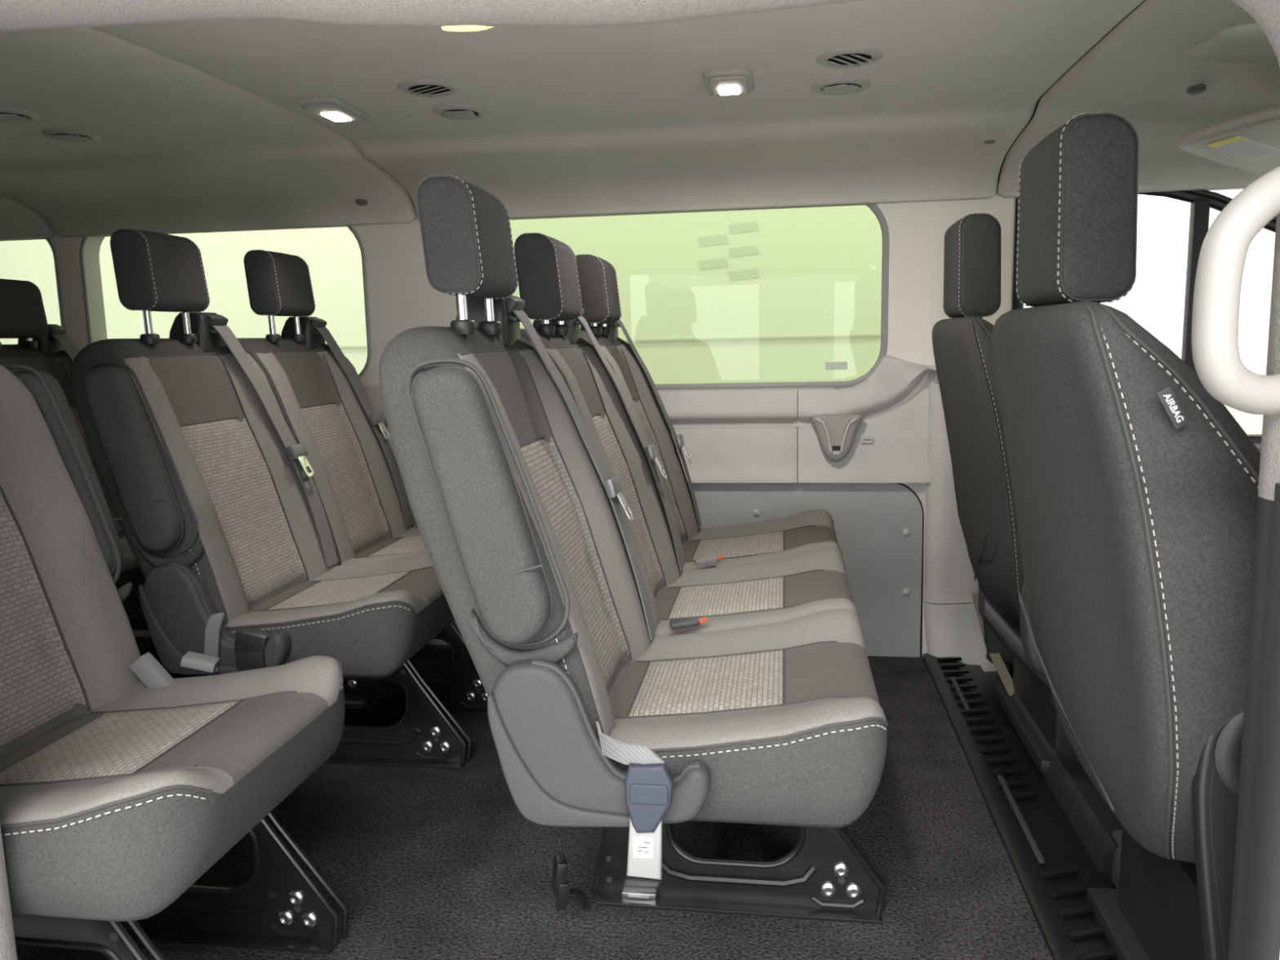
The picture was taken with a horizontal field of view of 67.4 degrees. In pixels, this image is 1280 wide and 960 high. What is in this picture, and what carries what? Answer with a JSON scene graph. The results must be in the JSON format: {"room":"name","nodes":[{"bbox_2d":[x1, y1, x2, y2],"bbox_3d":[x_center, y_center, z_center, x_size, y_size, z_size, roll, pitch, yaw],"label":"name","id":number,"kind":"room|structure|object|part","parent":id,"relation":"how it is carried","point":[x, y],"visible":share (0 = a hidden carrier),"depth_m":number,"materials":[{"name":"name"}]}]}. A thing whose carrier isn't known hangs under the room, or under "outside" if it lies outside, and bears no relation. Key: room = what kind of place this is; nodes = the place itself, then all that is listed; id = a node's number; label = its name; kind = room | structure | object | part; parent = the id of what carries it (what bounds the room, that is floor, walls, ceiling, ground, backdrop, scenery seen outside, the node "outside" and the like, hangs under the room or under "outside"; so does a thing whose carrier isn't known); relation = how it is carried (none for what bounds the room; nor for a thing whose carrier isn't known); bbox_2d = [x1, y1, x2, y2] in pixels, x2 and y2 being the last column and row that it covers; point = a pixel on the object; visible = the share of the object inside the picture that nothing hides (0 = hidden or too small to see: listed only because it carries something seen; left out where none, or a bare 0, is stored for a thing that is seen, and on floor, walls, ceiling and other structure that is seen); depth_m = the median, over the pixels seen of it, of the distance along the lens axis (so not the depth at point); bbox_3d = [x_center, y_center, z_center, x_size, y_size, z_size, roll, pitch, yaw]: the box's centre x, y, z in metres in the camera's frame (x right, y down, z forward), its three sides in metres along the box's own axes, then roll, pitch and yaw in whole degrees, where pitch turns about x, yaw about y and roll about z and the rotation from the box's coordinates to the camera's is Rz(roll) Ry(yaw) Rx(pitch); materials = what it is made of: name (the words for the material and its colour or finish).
{"room":"vehicle interior","nodes":[
{"label":"vehicle interior","id":0,"kind":"room"},
{"bbox_2d":[48,180,1015,429],"bbox_3d":[-0.936,-0.434,2.670,3.756,0.602,0.094,0,8,9],"label":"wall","id":1,"kind":"structure","parent":0,"point":[401,297],"depth_m":2.55,"materials":[{"name":"grey plastic"}]},
{"bbox_2d":[44,238,64,327],"bbox_3d":[-2.094,-0.495,2.841,0.975,0.515,0.091,0,8,9],"label":"window","id":2,"kind":"structure","parent":1,"relation":"in","point":[48,240],"depth_m":2.72,"materials":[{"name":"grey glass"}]},
{"bbox_2d":[79,225,370,377],"bbox_3d":[-1.149,-0.496,2.699,0.897,0.515,0.091,0,8,9],"label":"window","id":3,"kind":"structure","parent":1,"relation":"in","point":[83,241],"depth_m":2.62,"materials":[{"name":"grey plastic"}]},
{"bbox_2d":[132,482,924,657],"bbox_3d":[-1.024,0.235,2.754,3.557,0.478,0.042,0,8,9],"label":"lower side panel","id":4,"kind":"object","parent":1,"relation":"attached to","point":[879,527],"depth_m":2.50,"materials":[{"name":"grey plastic"}]},
{"bbox_2d":[362,383,797,483],"bbox_3d":[-1.194,-0.130,2.717,3.234,0.275,0.057,0,8,9],"label":"trim","id":5,"kind":"structure","parent":1,"relation":"attached to","point":[762,454],"depth_m":2.49,"materials":[{"name":"grey plastic"}]},
{"bbox_2d":[406,128,1024,390],"bbox_3d":[-0.222,-0.551,2.567,5.400,0.668,0.130,0,8,9],"label":"window frame","id":6,"kind":"structure","parent":1,"relation":"in","point":[875,209],"depth_m":2.43,"materials":[{"name":"grey plastic"}]},
{"bbox_2d":[825,361,847,369],"bbox_3d":[0.515,-0.300,2.521,0.056,0.020,0.001,0,8,9],"label":"window sticker","id":7,"kind":"object","parent":6,"relation":"attached to","point":[837,365],"visible":1,"depth_m":2.52,"materials":[{"name":"white paper"}]},
{"bbox_2d":[809,413,862,462],"bbox_3d":[0.498,-0.106,2.440,0.133,0.122,0.042,0,8,9],"label":"pocket","id":8,"kind":"object","parent":1,"relation":"attached to","point":[836,433],"visible":1,"depth_m":2.42,"materials":[{"name":"grey plastic"}]},
{"bbox_2d":[860,435,874,443],"bbox_3d":[0.578,-0.102,2.444,0.034,0.019,0.011,0,8,9],"label":"badge","id":9,"kind":"object","parent":1,"relation":"attached to","point":[864,439],"visible":1,"depth_m":2.44,"materials":[{"name":"grey"}]},
{"bbox_2d":[797,355,937,657],"bbox_3d":[0.582,0.081,2.460,0.350,0.798,0.100,0,8,9],"label":"trim","id":10,"kind":"structure","parent":1,"relation":"attached to","point":[898,452],"depth_m":2.44,"materials":[{"name":"grey plastic"}]},
{"bbox_2d":[923,364,1008,671],"bbox_3d":[0.864,0.128,2.439,0.274,0.838,0.072,0,8,9],"label":"trim","id":11,"kind":"structure","parent":1,"relation":"attached to","point":[953,628],"depth_m":2.44,"materials":[{"name":"grey plastic"}]},
{"bbox_2d":[1008,189,1276,671],"bbox_3d":[1.537,-0.075,2.296,1.241,1.292,0.135,0,8,9],"label":"door","id":12,"kind":"structure","parent":1,"relation":"in","point":[1201,202],"depth_m":2.28,"materials":[{"name":"black plastic"}]},
{"bbox_3d":[1.556,0.225,2.377,1.228,0.675,0.060,0,8,9],"label":"panel","id":13,"kind":"part","parent":12,"relation":"part of","materials":[{"name":"grey fabric"}]},
{"bbox_2d":[15,636,1053,959],"bbox_3d":[-1.167,0.612,1.923,3.600,0.040,1.840,0,8,9],"label":"floor","id":14,"kind":"structure","parent":0,"point":[425,864],"depth_m":1.54,"materials":[{"name":"grey carpet"}]},
{"bbox_2d":[0,278,217,678],"bbox_3d":[-1.296,0.056,2.103,0.609,1.015,0.894,0,8,9],"label":"seat","id":15,"kind":"object","parent":14,"relation":"on","point":[42,346],"visible":0.17,"depth_m":2.32,"materials":[{"name":"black fabric"}]},
{"bbox_3d":[-1.432,-0.068,2.342,0.262,0.525,0.430,0,8,9],"label":"backrest","id":16,"kind":"part","parent":15,"relation":"part of","materials":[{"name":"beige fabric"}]},
{"bbox_2d":[118,534,128,545],"bbox_3d":[-1.183,0.162,2.342,0.385,0.145,0.425,0,8,9],"label":"seat cushion","id":17,"kind":"object","parent":15,"relation":"on","point":[122,538],"depth_m":2.32,"materials":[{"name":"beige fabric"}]},
{"bbox_2d":[112,542,145,611],"bbox_3d":[-1.246,0.225,1.925,0.385,0.145,0.425,0,8,9],"label":"seat cushion","id":18,"kind":"object","parent":15,"relation":"on","point":[131,571],"depth_m":1.99,"materials":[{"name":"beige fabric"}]},
{"bbox_3d":[-1.181,0.401,2.323,0.424,0.262,0.008,0,8,9],"label":"leg","id":19,"kind":"part","parent":15,"relation":"part of","materials":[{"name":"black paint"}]},
{"bbox_2d":[0,364,347,959],"bbox_3d":[-0.685,0.175,1.136,0.573,1.035,0.473,0,8,9],"label":"seat","id":20,"kind":"object","parent":14,"relation":"on","point":[124,780],"visible":1,"depth_m":1.19,"materials":[{"name":"beige fabric"}]},
{"bbox_3d":[-0.806,-0.001,1.345,0.139,0.301,0.045,0,8,9],"label":"armrest","id":21,"kind":"part","parent":20,"relation":"part of","materials":[{"name":"grey fabric"}]},
{"bbox_3d":[-0.841,0.098,1.127,0.262,0.525,0.431,0,8,9],"label":"backrest","id":22,"kind":"part","parent":20,"relation":"part of","materials":[{"name":"beige fabric"}]},
{"bbox_3d":[-0.682,0.570,1.103,0.424,0.262,0.008,0,8,9],"label":"leg","id":23,"kind":"part","parent":20,"relation":"part of","materials":[{"name":"black paint"}]},
{"bbox_2d":[0,655,345,921],"bbox_3d":[-0.592,0.329,1.125,0.385,0.143,0.432,0,8,9],"label":"seat cushion","id":24,"kind":"object","parent":20,"relation":"on","point":[123,780],"depth_m":1.04,"materials":[{"name":"beige fabric"}]},
{"bbox_3d":[-0.641,0.528,1.377,0.424,0.262,0.008,0,8,9],"label":"leg","id":25,"kind":"part","parent":20,"relation":"part of","materials":[{"name":"black paint"}]},
{"bbox_2d":[70,228,488,769],"bbox_3d":[-0.607,0.044,1.961,0.573,1.049,0.907,0,8,9],"label":"seat","id":26,"kind":"object","parent":14,"relation":"on","point":[255,486],"visible":0.89,"depth_m":1.79,"materials":[{"name":"beige fabric"}]},
{"bbox_3d":[-0.820,-0.032,1.557,0.139,0.301,0.045,0,8,9],"label":"armrest","id":27,"kind":"part","parent":26,"relation":"part of","materials":[{"name":"grey fabric"}]},
{"bbox_3d":[-0.870,-0.289,1.696,0.015,0.081,0.013,0,8,9],"label":"post","id":28,"kind":"part","parent":26,"relation":"part of","materials":[{"name":"silver metal"}]},
{"bbox_3d":[-0.854,-0.306,1.806,0.015,0.081,0.013,0,8,9],"label":"post","id":29,"kind":"part","parent":26,"relation":"part of","materials":[{"name":"silver metal"}]},
{"bbox_3d":[-0.786,-0.001,1.794,0.262,0.525,0.430,0,8,9],"label":"backrest","id":30,"kind":"part","parent":26,"relation":"part of","materials":[{"name":"beige fabric"}]},
{"bbox_3d":[-0.809,-0.351,2.107,0.015,0.081,0.013,0,8,9],"label":"post","id":31,"kind":"part","parent":26,"relation":"part of","materials":[{"name":"silver metal"}]},
{"bbox_3d":[-0.792,-0.368,2.216,0.015,0.081,0.013,0,8,9],"label":"post","id":32,"kind":"part","parent":26,"relation":"part of","materials":[{"name":"silver metal"}]},
{"bbox_3d":[-0.676,-0.031,1.940,0.002,0.054,0.030,-26,4,11],"label":"metal plate","id":33,"kind":"part","parent":26,"relation":"part of","materials":[{"name":"silver metal"}]},
{"bbox_3d":[-0.725,-0.063,2.206,0.262,0.525,0.430,0,8,9],"label":"backrest","id":34,"kind":"part","parent":26,"relation":"part of","materials":[{"name":"beige fabric"}]},
{"bbox_2d":[224,554,454,677],"bbox_3d":[-0.538,0.230,1.788,0.385,0.145,0.425,0,8,9],"label":"seat cushion","id":35,"kind":"object","parent":26,"relation":"on","point":[371,616],"depth_m":1.64,"materials":[{"name":"beige fabric"}]},
{"bbox_2d":[340,526,427,565],"bbox_3d":[-0.475,0.167,2.206,0.385,0.145,0.425,0,8,9],"label":"seat cushion","id":36,"kind":"object","parent":26,"relation":"on","point":[358,544],"depth_m":2.17,"materials":[{"name":"beige fabric"}]},
{"bbox_3d":[-0.626,-0.123,2.348,0.002,0.054,0.030,-26,4,11],"label":"metal plate","id":37,"kind":"part","parent":26,"relation":"part of","materials":[{"name":"silver metal"}]},
{"bbox_3d":[-0.565,0.443,1.948,0.424,0.262,0.008,0,8,9],"label":"leg","id":38,"kind":"part","parent":26,"relation":"part of","materials":[{"name":"black paint"}]},
{"bbox_3d":[-0.525,0.403,2.215,0.424,0.262,0.008,0,8,9],"label":"leg","id":39,"kind":"part","parent":26,"relation":"part of","materials":[{"name":"black paint"}]},
{"bbox_2d":[378,174,888,924],"bbox_3d":[0.091,0.081,1.644,0.609,1.039,1.332,0,8,9],"label":"seat","id":40,"kind":"object","parent":14,"relation":"on","point":[642,669],"visible":1,"depth_m":1.23,"materials":[{"name":"beige fabric"}]},
{"bbox_3d":[-0.220,-0.223,1.179,0.015,0.071,0.013,0,8,9],"label":"post","id":41,"kind":"part","parent":40,"relation":"part of","materials":[{"name":"silver metal"}]},
{"bbox_3d":[-0.169,0.030,1.039,0.139,0.301,0.045,0,8,9],"label":"armrest","id":42,"kind":"part","parent":40,"relation":"part of","materials":[{"name":"grey fabric"}]},
{"bbox_3d":[-0.203,-0.239,1.289,0.015,0.071,0.013,0,8,9],"label":"post","id":43,"kind":"part","parent":40,"relation":"part of","materials":[{"name":"silver metal"}]},
{"bbox_3d":[-0.136,0.060,1.276,0.262,0.525,0.430,0,8,9],"label":"backrest","id":44,"kind":"part","parent":40,"relation":"part of","materials":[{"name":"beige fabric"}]},
{"bbox_3d":[-0.158,-0.273,1.592,0.014,0.047,0.013,0,8,9],"label":"post","id":45,"kind":"part","parent":40,"relation":"part of","materials":[{"name":"silver metal"}]},
{"bbox_3d":[-0.141,-0.289,1.701,0.014,0.047,0.013,0,8,9],"label":"post","id":46,"kind":"part","parent":40,"relation":"part of","materials":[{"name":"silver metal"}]},
{"bbox_3d":[-0.074,-0.002,1.688,0.262,0.525,0.429,0,8,9],"label":"backrest","id":47,"kind":"part","parent":40,"relation":"part of","materials":[{"name":"beige fabric"}]},
{"bbox_3d":[-0.080,-0.351,2.112,0.014,0.047,0.013,0,8,9],"label":"post","id":48,"kind":"part","parent":40,"relation":"part of","materials":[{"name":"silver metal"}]},
{"bbox_3d":[-0.023,0.035,1.423,0.002,0.054,0.030,-26,4,11],"label":"metal plate","id":49,"kind":"part","parent":40,"relation":"part of","materials":[{"name":"silver metal"}]},
{"bbox_3d":[-0.013,-0.064,2.099,0.262,0.525,0.430,0,8,9],"label":"backrest","id":50,"kind":"part","parent":40,"relation":"part of","materials":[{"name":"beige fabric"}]},
{"bbox_3d":[0.005,0.395,1.036,0.040,0.072,0.009,0,8,9],"label":"buckle plate","id":51,"kind":"part","parent":40,"relation":"part of","materials":[{"name":"silver metal"}]},
{"bbox_3d":[0.038,-0.026,1.833,0.002,0.054,0.030,-26,4,11],"label":"metal plate","id":52,"kind":"part","parent":40,"relation":"part of","materials":[{"name":"silver metal"}]},
{"bbox_3d":[0.109,-0.064,2.247,0.002,0.054,0.030,-26,4,11],"label":"metal plate","id":53,"kind":"part","parent":40,"relation":"part of","materials":[{"name":"silver metal"}]},
{"bbox_3d":[0.139,0.505,1.417,0.424,0.262,0.008,0,8,9],"label":"leg","id":54,"kind":"part","parent":40,"relation":"part of","materials":[{"name":"black paint"}]},
{"bbox_2d":[608,608,887,827],"bbox_3d":[0.112,0.291,1.271,0.385,0.145,0.425,0,8,9],"label":"seat cushion","id":55,"kind":"object","parent":40,"relation":"on","point":[785,717],"depth_m":1.15,"materials":[{"name":"beige fabric"}]},
{"bbox_2d":[653,547,859,635],"bbox_3d":[0.174,0.229,1.685,0.385,0.145,0.418,0,8,9],"label":"seat cushion","id":56,"kind":"object","parent":40,"relation":"on","point":[809,580],"depth_m":1.70,"materials":[{"name":"beige fabric"}]},
{"bbox_2d":[681,509,842,570],"bbox_3d":[0.236,0.167,2.099,0.385,0.145,0.425,0,8,9],"label":"seat cushion","id":57,"kind":"object","parent":40,"relation":"on","point":[811,530],"depth_m":2.12,"materials":[{"name":"beige fabric"}]},
{"bbox_2d":[0,0,1279,240],"bbox_3d":[-0.254,-0.609,1.676,5.400,0.217,1.739,0,8,9],"label":"ceiling","id":58,"kind":"structure","parent":0,"point":[621,120],"depth_m":1.91,"materials":[{"name":"fabric"}]},
{"bbox_2d":[0,106,40,122],"bbox_3d":[-1.219,-0.704,1.850,0.110,0.014,0.110,0,8,9],"label":"ceiling vent","id":59,"kind":"object","parent":58,"relation":"in","point":[6,114],"visible":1,"depth_m":1.84,"materials":[{"name":"grey plastic"}]},
{"bbox_2d":[40,128,100,142],"bbox_3d":[-1.207,-0.732,2.038,0.110,0.014,0.110,0,8,9],"label":"ceiling vent","id":60,"kind":"object","parent":58,"relation":"in","point":[58,134],"visible":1,"depth_m":2.02,"materials":[{"name":"grey plastic"}]},
{"bbox_2d":[294,97,369,123],"bbox_3d":[-0.590,-0.709,1.848,0.086,0.019,0.170,0,8,9],"label":"recessed light","id":61,"kind":"object","parent":58,"relation":"in","point":[335,110],"visible":1,"depth_m":1.81,"materials":[{"name":"grey plastic"}]},
{"bbox_2d":[355,199,368,205],"bbox_3d":[-0.723,-0.721,2.494,0.032,0.014,0.032,0,8,9],"label":"clip","id":62,"kind":"object","parent":58,"relation":"attached to","point":[359,202],"visible":1,"depth_m":2.48,"materials":[{"name":"grey plastic"}]},
{"bbox_2d":[398,79,460,97],"bbox_3d":[-0.375,-0.697,1.708,0.110,0.016,0.110,0,8,9],"label":"ceiling vent","id":63,"kind":"object","parent":58,"relation":"in","point":[419,87],"visible":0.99,"depth_m":1.70,"materials":[{"name":"grey plastic"}]},
{"bbox_2d":[431,104,488,119],"bbox_3d":[-0.354,-0.725,1.891,0.110,0.014,0.110,0,8,9],"label":"ceiling vent","id":64,"kind":"object","parent":58,"relation":"in","point":[456,112],"visible":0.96,"depth_m":1.87,"materials":[{"name":"grey plastic"}]},
{"bbox_2d":[702,68,754,96],"bbox_3d":[0.158,-0.705,1.710,0.086,0.019,0.150,0,8,9],"label":"recessed light","id":65,"kind":"object","parent":58,"relation":"in","point":[735,82],"visible":1,"depth_m":1.68,"materials":[{"name":"grey plastic"}]},
{"bbox_2d":[810,77,871,95],"bbox_3d":[0.368,-0.722,1.760,0.110,0.014,0.110,0,8,9],"label":"ceiling vent","id":66,"kind":"object","parent":58,"relation":"in","point":[841,86],"visible":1,"depth_m":1.74,"materials":[{"name":"grey plastic"}]},
{"bbox_2d":[815,47,883,68],"bbox_3d":[0.344,-0.694,1.578,0.110,0.016,0.110,0,8,9],"label":"ceiling vent","id":67,"kind":"object","parent":58,"relation":"in","point":[850,57],"visible":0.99,"depth_m":1.57,"materials":[{"name":"grey plastic"}]},
{"bbox_2d":[983,139,995,144],"bbox_3d":[0.765,-0.743,2.099,0.032,0.014,0.032,0,8,9],"label":"clip","id":68,"kind":"object","parent":58,"relation":"attached to","point":[990,141],"visible":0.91,"depth_m":2.10,"materials":[{"name":"grey plastic"}]},
{"bbox_2d":[1186,84,1206,95],"bbox_3d":[1.016,-0.712,1.754,0.032,0.014,0.032,0,8,9],"label":"clip","id":69,"kind":"object","parent":58,"relation":"attached to","point":[1197,89],"visible":1,"depth_m":1.75,"materials":[{"name":"grey plastic"}]},
{"bbox_2d":[1178,105,1279,174],"bbox_3d":[1.169,-0.595,1.664,0.446,0.024,0.779,0,8,9],"label":"sun visor","id":70,"kind":"object","parent":58,"relation":"attached to","point":[1250,142],"visible":0.94,"depth_m":1.65,"materials":[{"name":"grey plastic"}]},
{"bbox_2d":[796,428,797,476],"bbox_3d":[-0.894,0.159,2.801,3.800,0.790,0.030,0,8,9],"label":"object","id":71,"kind":"object","parent":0,"point":[797,428],"depth_m":2.55,"materials":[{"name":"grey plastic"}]},
{"bbox_2d":[1012,199,1017,310],"bbox_3d":[0.874,-0.467,2.456,0.200,0.650,0.022,0,8,9],"label":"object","id":72,"kind":"object","parent":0,"point":[1015,199],"depth_m":2.42,"materials":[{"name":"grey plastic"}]},
{"bbox_2d":[984,671,1116,888],"bbox_3d":[1.593,0.651,1.515,1.900,0.060,1.840,0,8,9],"label":"floor","id":73,"kind":"structure","parent":0,"point":[993,677],"depth_m":2.43,"materials":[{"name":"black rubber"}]},
{"bbox_2d":[971,592,1014,696],"bbox_3d":[0.837,0.415,2.212,0.028,0.226,0.359,-1,8,0],"label":"strap","id":74,"kind":"object","parent":73,"relation":"attached to","point":[997,660],"visible":0.37,"depth_m":2.23,"materials":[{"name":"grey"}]},
{"bbox_2d":[932,213,1074,774],"bbox_3d":[0.972,0.012,1.905,0.742,1.064,0.608,0,8,9],"label":"seat","id":75,"kind":"object","parent":73,"relation":"on","point":[962,345],"visible":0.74,"depth_m":1.83,"materials":[{"name":"fabric"}]},
{"bbox_3d":[0.758,-0.028,1.963,0.301,0.606,0.535,0,8,9],"label":"backrest","id":76,"kind":"part","parent":75,"relation":"part of","materials":[{"name":"fabric"}]},
{"bbox_3d":[0.699,0.308,1.748,0.180,0.198,0.056,4,10,34],"label":"armrest","id":77,"kind":"part","parent":75,"relation":"part of","materials":[{"name":"black plastic"}]},
{"bbox_2d":[922,653,1116,959],"bbox_3d":[0.682,0.611,1.651,0.142,0.080,1.730,0,8,9],"label":"trim","id":78,"kind":"structure","parent":73,"relation":"on","point":[1055,871],"depth_m":1.66,"materials":[{"name":"black plastic"}]},
{"bbox_2d":[1012,691,1122,888],"bbox_3d":[0.865,0.556,1.819,0.190,0.072,0.712,0,8,9],"label":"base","id":79,"kind":"object","parent":73,"relation":"on","point":[1098,828],"visible":0.28,"depth_m":1.65,"materials":[{"name":"black plastic"}]},
{"bbox_2d":[991,111,1260,959],"bbox_3d":[0.812,0.129,1.138,0.742,1.064,0.603,0,8,9],"label":"seat","id":80,"kind":"object","parent":73,"relation":"on","point":[1135,488],"visible":0.97,"depth_m":0.97,"materials":[{"name":"fabric"}]},
{"bbox_3d":[0.629,0.213,1.466,0.090,0.175,0.040,0,8,9],"label":"armrest","id":81,"kind":"part","parent":80,"relation":"part of","materials":[{"name":"grey plastic"}]},
{"bbox_3d":[0.589,0.097,1.138,0.301,0.606,0.535,0,8,9],"label":"backrest","id":82,"kind":"part","parent":80,"relation":"part of","materials":[{"name":"fabric"}]},
{"bbox_2d":[1023,0,1146,128],"bbox_3d":[-0.365,-0.739,1.610,5.400,0.030,2.100,0,8,9],"label":"ceiling seam","id":83,"kind":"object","parent":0,"point":[1039,99],"depth_m":1.82,"materials":[{"name":"grey plastic"}]},
{"bbox_3d":[-1.844,0.173,0.921,2.480,1.250,0.025,0,8,9],"label":"wall","id":84,"kind":"structure","parent":0,"visible":0},
{"bbox_2d":[441,25,494,31],"bbox_3d":[-0.145,-0.383,0.804,0.043,0.014,0.016,0,8,9],"label":"lamp","id":85,"kind":"object","parent":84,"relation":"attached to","point":[455,28],"visible":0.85,"depth_m":0.80,"materials":[{"name":"yellow"}]},
{"bbox_2d":[0,0,1279,959],"bbox_3d":[-0.064,0.154,0.780,1.281,1.251,0.219,0,8,9],"label":"trim","id":86,"kind":"structure","parent":84,"relation":"attached to","point":[15,15],"depth_m":0.78,"materials":[{"name":"grey plastic"}]},
{"bbox_2d":[1191,166,1279,415],"bbox_3d":[0.466,-0.143,0.719,0.111,0.206,0.048,-2,8,-3],"label":"handle","id":87,"kind":"object","parent":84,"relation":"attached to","point":[1220,368],"visible":1,"depth_m":0.70,"materials":[{"name":"grey plastic"}]},
{"bbox_2d":[1239,483,1279,959],"bbox_3d":[0.503,0.388,0.760,0.031,0.770,0.060,0,8,9],"label":"trim","id":88,"kind":"structure","parent":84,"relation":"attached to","point":[1260,926],"depth_m":0.74,"materials":[{"name":"grey plastic"}]},
{"label":"outside","id":89,"kind":"structure","parent":0,"visible":0},
{"bbox_2d":[0,189,1275,434],"bbox_3d":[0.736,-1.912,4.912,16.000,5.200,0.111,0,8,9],"label":"window","id":90,"kind":"structure","parent":89,"point":[766,295],"depth_m":5.05,"materials":[{"name":"green glass"}]}
]}

